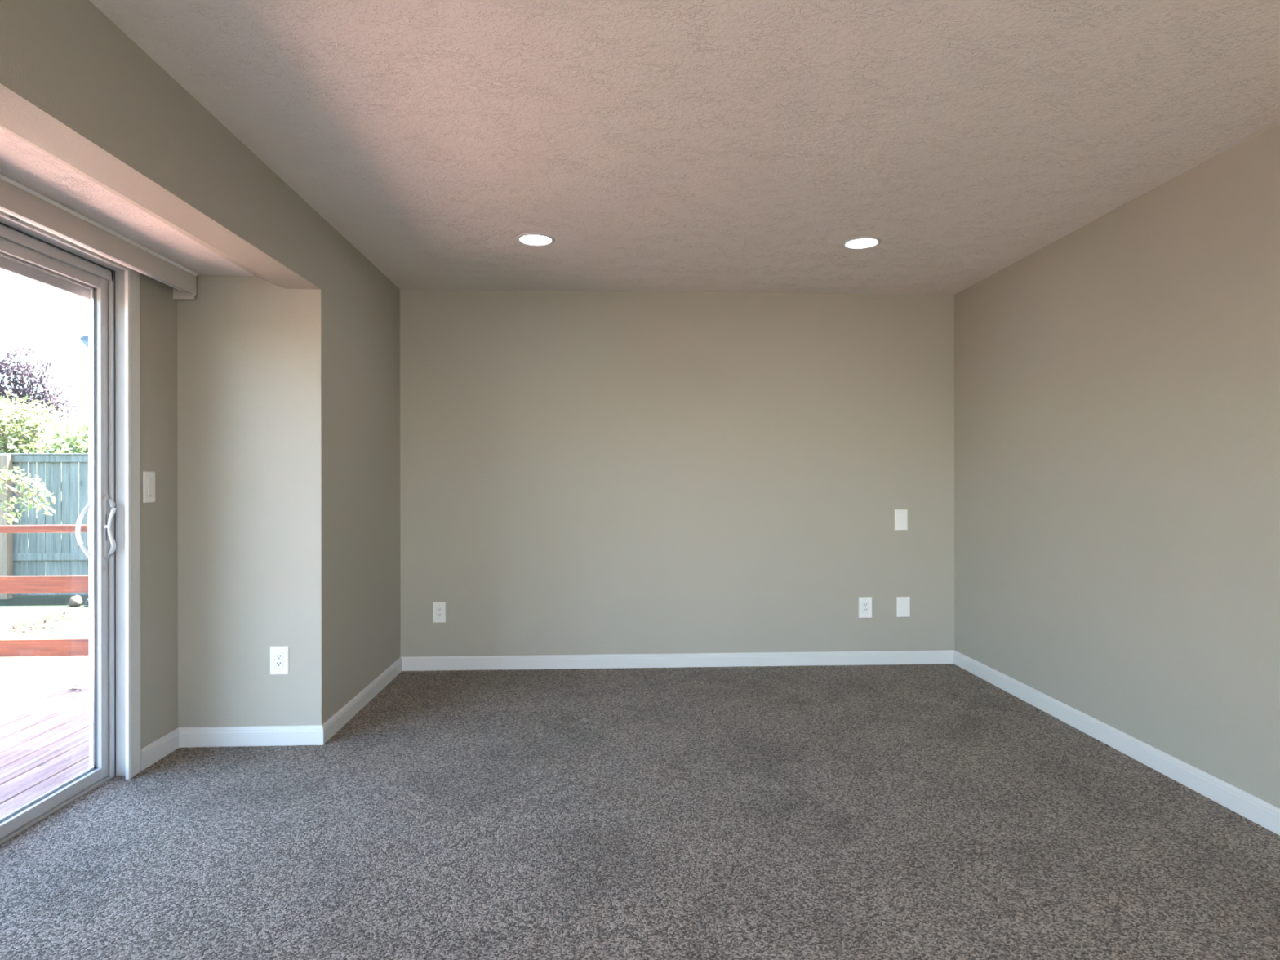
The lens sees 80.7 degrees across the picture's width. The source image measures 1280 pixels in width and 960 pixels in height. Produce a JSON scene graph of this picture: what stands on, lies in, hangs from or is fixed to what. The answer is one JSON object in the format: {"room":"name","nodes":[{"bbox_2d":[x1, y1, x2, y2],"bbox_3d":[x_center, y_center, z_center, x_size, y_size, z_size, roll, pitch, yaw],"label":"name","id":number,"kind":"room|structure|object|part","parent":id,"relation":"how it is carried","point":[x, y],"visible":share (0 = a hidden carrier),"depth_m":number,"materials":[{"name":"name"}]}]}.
{"room":"empty living room","nodes":[
{"label":"empty living room","id":0,"kind":"room"},
{"bbox_2d":[0,127,254,275],"bbox_3d":[-1.891,-1.160,2.123,0.678,0.440,2.915,0,0,-3],"label":"ceiling","id":1,"kind":"structure","parent":0,"point":[20,162],"depth_m":2.59,"materials":[{"name":"white paint"}]},
{"bbox_2d":[0,173,198,299],"bbox_3d":[-2.005,-0.879,2.193,0.105,0.118,2.467,0,0,-3],"label":"window valance","id":2,"kind":"object","parent":1,"relation":"attached to","point":[21,202],"visible":1,"depth_m":2.73,"materials":[{"name":"grey plastic"}]},
{"bbox_2d":[140,273,177,748],"bbox_3d":[-2.141,0.150,2.101,0.173,2.740,2.735,0,0,-3],"label":"wall","id":3,"kind":"structure","parent":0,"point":[158,308],"depth_m":3.30,"materials":[{"name":"beige paint"}]},
{"bbox_2d":[0,216,125,844],"bbox_3d":[-2.155,0.195,2.199,0.194,2.150,1.852,0,0,-3],"label":"door","id":4,"kind":"structure","parent":3,"relation":"attached to","point":[25,252],"depth_m":3.05,"materials":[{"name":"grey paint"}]},
{"bbox_3d":[-2.255,0.205,3.066,0.073,0.250,0.028,0,0,-3],"label":"handle","id":5,"kind":"part","parent":4,"relation":"part of","materials":[{"name":"grey metal"}]},
{"bbox_3d":[-2.230,0.200,3.068,0.016,0.130,0.036,0,0,-3],"label":"handle plate","id":6,"kind":"part","parent":4,"relation":"part of","materials":[{"name":"grey"}]},
{"bbox_3d":[-2.175,0.193,3.075,0.009,0.262,0.029,0,0,-3],"label":"handle plate","id":7,"kind":"part","parent":4,"relation":"part of","materials":[{"name":"grey metal"}]},
{"bbox_3d":[-2.158,0.192,3.079,0.033,0.239,0.049,0,0,-43],"label":"handle","id":8,"kind":"part","parent":4,"relation":"part of","materials":[{"name":"grey metal"}]},
{"bbox_2d":[0,210,141,779],"bbox_3d":[-2.050,0.138,2.203,0.016,2.164,1.921,0,0,-3],"label":"door frame","id":9,"kind":"structure","parent":3,"relation":"in","point":[132,277],"depth_m":3.10,"materials":[{"name":"white paint"}]},
{"bbox_2d":[142,471,155,502],"bbox_3d":[-2.101,0.030,3.232,0.010,0.133,0.080,0,0,-3],"label":"light switch","id":10,"kind":"object","parent":3,"relation":"attached to","point":[148,477],"visible":1,"depth_m":3.22,"materials":[{"name":"white plastic"}]},
{"bbox_2d":[141,727,179,770],"bbox_3d":[-2.102,1.177,3.310,0.012,0.087,0.283,0,0,-3],"label":"baseboard","id":11,"kind":"structure","parent":3,"relation":"attached to","point":[155,751],"depth_m":3.29,"materials":[{"name":"white paint"}]},
{"bbox_2d":[0,0,400,724],"bbox_3d":[-1.510,-0.021,1.041,0.300,2.720,7.700,0,0,-3],"label":"wall","id":12,"kind":"structure","parent":0,"point":[75,87],"depth_m":2.95,"materials":[{"name":"beige paint"}]},
{"bbox_2d":[321,657,401,744],"bbox_3d":[-1.495,1.176,4.147,0.012,0.087,1.358,0,0,-3],"label":"baseboard","id":13,"kind":"structure","parent":12,"relation":"attached to","point":[331,726],"depth_m":3.98,"materials":[{"name":"white paint"}]},
{"bbox_2d":[177,275,321,727],"bbox_3d":[-1.884,-0.020,3.532,0.818,2.720,0.140,0,0,-3],"label":"wall","id":14,"kind":"structure","parent":0,"point":[249,347],"depth_m":3.47,"materials":[{"name":"beige paint"}]},
{"bbox_2d":[178,724,323,747],"bbox_3d":[-1.786,1.176,3.460,0.658,0.087,0.012,0,0,-3],"label":"baseboard","id":15,"kind":"structure","parent":14,"relation":"attached to","point":[265,735],"depth_m":3.46,"materials":[{"name":"white paint"}]},
{"bbox_2d":[270,645,288,674],"bbox_3d":[-1.660,0.831,3.468,0.084,0.130,0.008,0,0,-3],"label":"power outlet","id":16,"kind":"object","parent":14,"relation":"attached to","point":[279,655],"visible":1,"depth_m":3.47,"materials":[{"name":"white plastic"}]},
{"bbox_2d":[274,652,283,668],"bbox_3d":[-1.660,0.831,3.466,0.041,0.075,0.001,0,0,-3],"label":"receptacle","id":17,"kind":"object","parent":16,"relation":"attached to","point":[278,656],"depth_m":3.46,"materials":[{"name":"white plastic"}]},
{"bbox_2d":[0,663,1279,959],"bbox_3d":[0.164,1.277,1.154,4.470,0.120,7.770,0,0,-3],"label":"floor","id":18,"kind":"structure","parent":0,"point":[933,811],"depth_m":2.58,"materials":[{"name":"carpet"}]},
{"bbox_2d":[400,288,954,657],"bbox_3d":[0.270,-0.023,4.978,3.900,2.720,0.140,0,0,-3],"label":"wall","id":19,"kind":"structure","parent":0,"point":[582,473],"depth_m":4.91,"materials":[{"name":"beige paint"}]},
{"bbox_2d":[432,602,445,622],"bbox_3d":[-1.287,0.849,4.832,0.080,0.130,0.008,0,0,-3],"label":"power outlet","id":20,"kind":"object","parent":19,"relation":"attached to","point":[438,608],"visible":1,"depth_m":4.83,"materials":[{"name":"white plastic"}]},
{"bbox_2d":[435,606,442,618],"bbox_3d":[-1.287,0.849,4.830,0.041,0.075,0.001,0,0,-3],"label":"receptacle","id":21,"kind":"object","parent":20,"relation":"attached to","point":[438,609],"depth_m":4.83,"materials":[{"name":"white plastic"}]},
{"bbox_2d":[400,649,954,671],"bbox_3d":[0.276,1.173,4.902,3.620,0.087,0.012,0,0,-3],"label":"baseboard","id":22,"kind":"structure","parent":19,"relation":"attached to","point":[886,657],"depth_m":4.89,"materials":[{"name":"white paint"}]},
{"bbox_2d":[858,596,871,617],"bbox_3d":[1.484,0.839,4.960,0.088,0.136,0.008,0,0,-3],"label":"power outlet","id":23,"kind":"object","parent":19,"relation":"attached to","point":[864,602],"visible":1,"depth_m":4.96,"materials":[{"name":"white plastic"}]},
{"bbox_2d":[862,601,868,613],"bbox_3d":[1.484,0.839,4.958,0.041,0.075,0.004,0,0,-3],"label":"receptacle","id":24,"kind":"object","parent":23,"relation":"attached to","point":[865,604],"depth_m":4.96,"materials":[{"name":"white plastic"}]},
{"bbox_2d":[894,509,907,529],"bbox_3d":[1.723,0.262,4.971,0.086,0.136,0.007,0,0,-3],"label":"blank wall plate","id":25,"kind":"object","parent":19,"relation":"attached to","point":[900,515],"visible":1,"depth_m":4.97,"materials":[{"name":"white plastic"}]},
{"bbox_2d":[897,596,910,617],"bbox_3d":[1.738,0.837,4.972,0.087,0.134,0.007,0,0,-3],"label":"blank wall plate","id":26,"kind":"object","parent":19,"relation":"attached to","point":[903,602],"visible":1,"depth_m":4.97,"materials":[{"name":"white plastic"}]},
{"bbox_2d":[88,0,1279,294],"bbox_3d":[0.445,-1.304,1.167,3.900,0.160,7.770,0,0,-3],"label":"ceiling","id":27,"kind":"structure","parent":0,"point":[737,146],"depth_m":2.54,"materials":[{"name":"white paint"}]},
{"bbox_2d":[515,233,555,246],"bbox_3d":[-0.530,-1.219,3.830,0.196,0.006,0.196,0,0,-3],"label":"recessed light","id":28,"kind":"object","parent":27,"relation":"in","point":[529,239],"visible":1,"depth_m":3.82,"materials":[{"name":"grey plastic"}]},
{"bbox_2d":[841,236,881,249],"bbox_3d":[1.144,-1.222,3.892,0.196,0.006,0.196,0,0,-3],"label":"recessed light","id":29,"kind":"object","parent":27,"relation":"in","point":[861,242],"visible":1,"depth_m":3.88,"materials":[{"name":"grey plastic"}]},
{"bbox_2d":[954,122,1279,808],"bbox_3d":[2.328,-0.026,1.184,0.140,2.720,7.630,0,0,-3],"label":"wall","id":30,"kind":"structure","parent":0,"point":[1117,382],"depth_m":3.27,"materials":[{"name":"beige paint"}]},
{"bbox_2d":[953,650,1279,835],"bbox_3d":[2.250,1.170,1.250,0.012,0.087,7.490,0,0,-3],"label":"baseboard","id":31,"kind":"structure","parent":30,"relation":"attached to","point":[1263,813],"depth_m":3.23,"materials":[{"name":"white paint"}]},
{"label":"outside","id":32,"kind":"structure","parent":0,"visible":0},
{"bbox_2d":[0,595,88,678],"bbox_3d":[-10.910,1.653,19.517,70.000,0.300,80.000,0,0,-3],"label":"lawn","id":33,"kind":"structure","parent":32,"point":[19,608],"depth_m":8.06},
{"bbox_2d":[0,466,56,524],"bbox_3d":[-6.461,0.154,7.124,1.839,2.708,0.360,0,0,-3],"label":"young tree","id":34,"kind":"object","parent":33,"relation":"on","point":[37,484],"visible":1,"depth_m":7.12,"materials":[{"name":"green plant"}]},
{"bbox_2d":[0,342,84,439],"bbox_3d":[-11.108,-0.482,13.492,2.187,3.976,0.741,0,0,-3],"label":"tree","id":35,"kind":"object","parent":33,"relation":"on","point":[20,372],"visible":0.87,"depth_m":13.46,"materials":[{"name":"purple plant"}]},
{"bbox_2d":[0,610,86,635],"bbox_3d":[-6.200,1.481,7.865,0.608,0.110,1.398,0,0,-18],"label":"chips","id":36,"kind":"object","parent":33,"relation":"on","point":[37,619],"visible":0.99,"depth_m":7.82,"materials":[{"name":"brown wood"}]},
{"bbox_2d":[0,391,88,453],"bbox_3d":[-10.354,0.043,11.911,3.329,2.939,1.668,0,0,-3],"label":"shrub","id":37,"kind":"object","parent":33,"relation":"on","point":[26,416],"visible":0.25,"depth_m":11.79,"materials":[{"name":"green plant"}]},
{"bbox_2d":[0,524,88,657],"bbox_3d":[-4.795,0.894,4.901,4.630,1.200,0.125,0,0,-3],"label":"deck railing","id":38,"kind":"object","parent":33,"relation":"on","point":[11,647],"visible":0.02,"depth_m":4.88,"materials":[{"name":"red wood"}]},
{"bbox_3d":[-4.794,0.319,4.858,4.630,0.049,0.038,0,0,-3],"label":"rail","id":39,"kind":"part","parent":38,"relation":"part of","materials":[{"name":"red wood"}]},
{"bbox_3d":[-4.793,1.090,4.858,4.630,0.111,0.038,0,0,-3],"label":"rail","id":40,"kind":"part","parent":38,"relation":"part of","materials":[{"name":"red wood"}]},
{"bbox_3d":[-4.793,0.680,4.858,4.630,0.111,0.038,0,0,-3],"label":"rail","id":41,"kind":"part","parent":38,"relation":"part of","materials":[{"name":"red wood"}]},
{"bbox_2d":[0,453,88,599],"bbox_3d":[-12.654,0.588,9.323,19.579,1.836,0.165,0,0,-3],"label":"wooden fence","id":42,"kind":"object","parent":33,"relation":"on","point":[65,475],"visible":0.11,"depth_m":9.60,"materials":[{"name":"teal wood"}]},
{"bbox_3d":[-7.991,0.590,9.502,0.090,1.818,0.092,0,0,-3],"label":"post","id":43,"kind":"part","parent":42,"relation":"part of","materials":[{"name":"brown wood"}]},
{"bbox_3d":[-12.696,-0.266,9.350,19.500,0.093,0.038,0,0,-3],"label":"rail","id":44,"kind":"part","parent":42,"relation":"part of","materials":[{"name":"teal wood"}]},
{"bbox_3d":[-12.694,0.984,9.350,19.500,0.095,0.038,0,0,-3],"label":"rail","id":45,"kind":"part","parent":42,"relation":"part of","materials":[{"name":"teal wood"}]},
{"bbox_2d":[15,421,88,453],"bbox_3d":[-7.442,0.239,10.555,2.606,2.537,1.670,0,0,-3],"label":"shrub","id":46,"kind":"object","parent":33,"relation":"on","point":[77,440],"visible":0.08,"depth_m":10.19,"materials":[{"name":"green plant"}]},
{"bbox_2d":[67,595,82,606],"bbox_3d":[-6.699,1.438,8.951,0.146,0.141,0.122,0,0,-3],"label":"rock","id":47,"kind":"object","parent":33,"relation":"on","point":[77,600],"visible":1,"depth_m":8.91,"materials":[{"name":"grey stone"}]},
{"bbox_2d":[79,334,88,348],"bbox_3d":[-9.996,-2.283,23.764,10.570,7.570,6.400,0,0,-3],"label":"house","id":48,"kind":"structure","parent":33,"relation":"on","point":[84,339],"depth_m":20.33,"materials":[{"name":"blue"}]},
{"bbox_3d":[-4.637,1.428,1.823,4.700,0.132,6.070,0,0,-3],"label":"joist","id":49,"kind":"object","parent":33,"relation":"on","visible":0},
{"bbox_2d":[0,681,88,818],"bbox_3d":[-4.618,1.343,1.598,4.752,0.038,6.620,0,0,-3],"label":"floor","id":50,"kind":"structure","parent":49,"relation":"on","point":[44,726],"depth_m":3.87,"materials":[{"name":"wood"}]},
{"bbox_2d":[67,684,80,692],"bbox_3d":[-3.544,1.296,4.722,0.080,0.065,0.046,0,0,-21],"label":"fallen leaf","id":51,"kind":"object","parent":50,"relation":"on","point":[74,688],"visible":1,"depth_m":4.72,"materials":[{"name":"plant"}]},
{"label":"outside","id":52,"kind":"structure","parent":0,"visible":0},
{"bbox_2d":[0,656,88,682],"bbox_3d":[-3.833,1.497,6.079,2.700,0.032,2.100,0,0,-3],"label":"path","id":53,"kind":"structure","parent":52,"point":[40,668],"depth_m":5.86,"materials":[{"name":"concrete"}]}
]}

